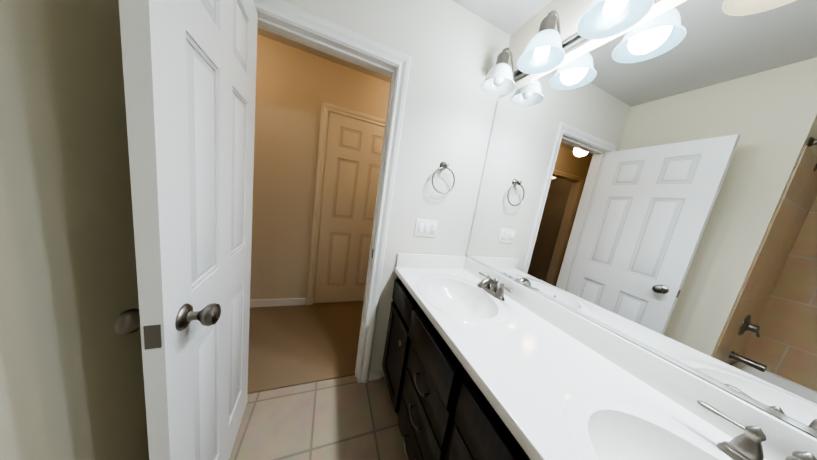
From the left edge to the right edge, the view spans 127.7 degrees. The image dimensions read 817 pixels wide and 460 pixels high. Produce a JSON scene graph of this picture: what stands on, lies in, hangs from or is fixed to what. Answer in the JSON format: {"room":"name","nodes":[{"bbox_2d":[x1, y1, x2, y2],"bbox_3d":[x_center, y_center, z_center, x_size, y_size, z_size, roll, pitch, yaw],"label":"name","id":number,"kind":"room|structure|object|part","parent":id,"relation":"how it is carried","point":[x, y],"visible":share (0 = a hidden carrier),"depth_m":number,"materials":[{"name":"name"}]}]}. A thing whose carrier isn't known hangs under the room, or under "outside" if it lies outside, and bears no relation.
{"room":"bathroom","nodes":[
{"label":"bathroom","id":0,"kind":"room"},
{"bbox_2d":[0,0,148,459],"bbox_3d":[-1.764,-0.201,0.224,2.070,2.470,0.970,5,10,-22],"label":"wall block","id":1,"kind":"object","parent":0,"point":[71,376],"depth_m":0.44,"materials":[{"name":"beige paint"}]},
{"bbox_2d":[247,301,362,393],"bbox_3d":[-1.323,0.814,2.488,4.720,0.112,2.590,5,10,-22],"label":"floor","id":2,"kind":"structure","parent":0,"point":[293,345],"depth_m":1.68,"materials":[{"name":"beige carpet"}]},
{"bbox_2d":[229,375,406,459],"bbox_3d":[-0.332,1.356,0.078,2.570,0.100,2.730,5,10,-22],"label":"floor","id":3,"kind":"structure","parent":0,"point":[347,418],"depth_m":1.15,"materials":[{"name":"tile"}]},
{"bbox_2d":[382,273,533,459],"bbox_3d":[0.365,0.871,0.782,0.588,0.835,1.599,5,10,-22],"label":"bathroom vanity","id":4,"kind":"object","parent":3,"relation":"on","point":[443,413],"depth_m":0.78,"materials":[{"name":"brown wood"}]},
{"bbox_2d":[394,269,765,459],"bbox_3d":[0.448,0.449,0.712,0.562,0.035,1.621,5,10,-22],"label":"countertop","id":5,"kind":"structure","parent":4,"relation":"on","point":[563,399],"depth_m":0.58,"materials":[{"name":"white stone"}]},
{"bbox_2d":[477,271,511,300],"bbox_3d":[0.447,0.313,1.129,0.144,0.094,0.250,5,10,-22],"label":"faucet","id":6,"kind":"object","parent":5,"relation":"on","point":[493,293],"depth_m":1.11,"materials":[{"name":"silver metal"}]},
{"bbox_2d":[696,400,816,459],"bbox_3d":[0.731,0.476,0.380,0.144,0.094,0.250,5,10,-22],"label":"faucet","id":7,"kind":"object","parent":5,"relation":"on","point":[747,445],"depth_m":0.45,"materials":[{"name":"silver metal"}]},
{"bbox_2d":[250,34,389,300],"bbox_3d":[-1.048,-0.386,2.064,4.720,2.470,0.120,5,10,-22],"label":"wall","id":8,"kind":"structure","parent":0,"point":[295,87],"depth_m":1.92,"materials":[{"name":"beige paint"}]},
{"bbox_2d":[250,298,306,307],"bbox_3d":[-1.539,0.751,2.053,0.886,0.082,0.012,5,10,-22],"label":"baseboard","id":9,"kind":"structure","parent":8,"relation":"attached to","point":[288,301],"depth_m":2.11,"materials":[{"name":"white paint"}]},
{"bbox_2d":[306,101,385,304],"bbox_3d":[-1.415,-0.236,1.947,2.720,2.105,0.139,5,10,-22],"label":"door frame","id":10,"kind":"structure","parent":8,"relation":"attached to","point":[326,108],"depth_m":2.04,"materials":[{"name":"beige paint"}]},
{"bbox_2d":[314,112,384,302],"bbox_3d":[-0.570,-0.132,2.258,0.764,2.015,0.035,5,10,-22],"label":"closet door","id":11,"kind":"structure","parent":8,"relation":"in","point":[352,164],"depth_m":2.19,"materials":[{"name":"beige paint"}]},
{"bbox_2d":[282,0,510,376],"bbox_3d":[-0.244,-0.138,1.276,1.530,2.470,0.120,5,10,-22],"label":"wall","id":12,"kind":"structure","parent":0,"point":[452,49],"depth_m":1.27,"materials":[{"name":"white paint"}]},
{"bbox_2d":[114,0,257,459],"bbox_3d":[-0.688,0.106,0.731,0.177,2.015,0.685,4,10,-26],"label":"bathroom door","id":13,"kind":"structure","parent":12,"relation":"in","point":[189,70],"depth_m":0.51,"materials":[{"name":"white paint"}]},
{"bbox_2d":[253,0,410,382],"bbox_3d":[-0.544,0.016,1.196,0.820,2.105,0.158,5,10,-22],"label":"door frame","id":14,"kind":"structure","parent":12,"relation":"attached to","point":[281,18],"depth_m":1.13,"materials":[{"name":"white paint"}]},
{"bbox_2d":[414,218,437,236],"bbox_3d":[0.123,-0.012,1.369,0.166,0.120,0.013,5,10,-22],"label":"switch plate","id":15,"kind":"object","parent":12,"relation":"attached to","point":[425,228],"visible":1,"depth_m":1.36,"materials":[{"name":"white plastic"}]},
{"bbox_2d":[395,253,465,268],"bbox_3d":[0.173,0.224,1.433,0.540,0.099,0.018,5,10,-22],"label":"backsplash","id":16,"kind":"structure","parent":12,"relation":"attached to","point":[404,260],"depth_m":1.41,"materials":[{"name":"white stone"}]},
{"bbox_2d":[432,161,454,193],"bbox_3d":[0.227,-0.343,1.312,0.172,0.209,0.058,5,10,-22],"label":"towel ring","id":17,"kind":"object","parent":12,"relation":"attached to","point":[444,165],"visible":0.98,"depth_m":1.30,"materials":[{"name":"silver metal"}]},
{"bbox_2d":[462,257,816,459],"bbox_3d":[0.709,0.407,0.802,0.019,0.099,1.621,5,10,-22],"label":"backsplash","id":18,"kind":"structure","parent":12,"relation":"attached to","point":[757,429],"depth_m":0.58,"materials":[{"name":"white stone"}]},
{"bbox_2d":[257,0,551,82],"bbox_3d":[-0.213,-1.270,0.158,4.720,0.100,3.840,5,10,-22],"label":"ceiling","id":19,"kind":"structure","parent":0,"point":[510,17],"depth_m":1.19,"materials":[{"name":"grey paint"}]},
{"bbox_2d":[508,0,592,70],"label":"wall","id":20,"kind":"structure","parent":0,"point":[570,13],"depth_m":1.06,"materials":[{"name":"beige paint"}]},
{"bbox_2d":[498,0,686,98],"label":"wall","id":21,"kind":"structure","parent":0,"point":[661,6],"depth_m":0.87,"materials":[{"name":"beige paint"}]},
{"bbox_2d":[480,0,659,95],"bbox_3d":[0.797,-0.830,0.576,0.226,0.219,1.572,5,10,-22],"label":"sconce","id":22,"kind":"object","parent":21,"relation":"attached to","point":[547,49],"visible":1,"depth_m":0.91,"materials":[{"name":"white glass"}]},
{"bbox_3d":[0.541,-0.911,1.198,0.195,0.107,0.195,5,10,-22],"label":"lamp shade","id":23,"kind":"part","parent":22,"relation":"part of","materials":[{"name":"white glass"}]},
{"bbox_3d":[0.635,-0.857,0.950,0.195,0.107,0.195,5,10,-22],"label":"lamp shade","id":24,"kind":"part","parent":22,"relation":"part of","materials":[{"name":"white glass"}]},
{"bbox_3d":[0.728,-0.803,0.703,0.195,0.107,0.195,5,10,-22],"label":"lamp shade","id":25,"kind":"part","parent":22,"relation":"part of","materials":[{"name":"white glass"}]},
{"bbox_2d":[466,0,816,436],"bbox_3d":[0.789,-0.198,0.748,0.010,1.116,1.520,5,10,-22],"label":"mirror","id":26,"kind":"object","parent":21,"relation":"attached to","point":[650,185],"visible":1,"depth_m":0.61,"materials":[{"name":"silver mirror"}]}
]}

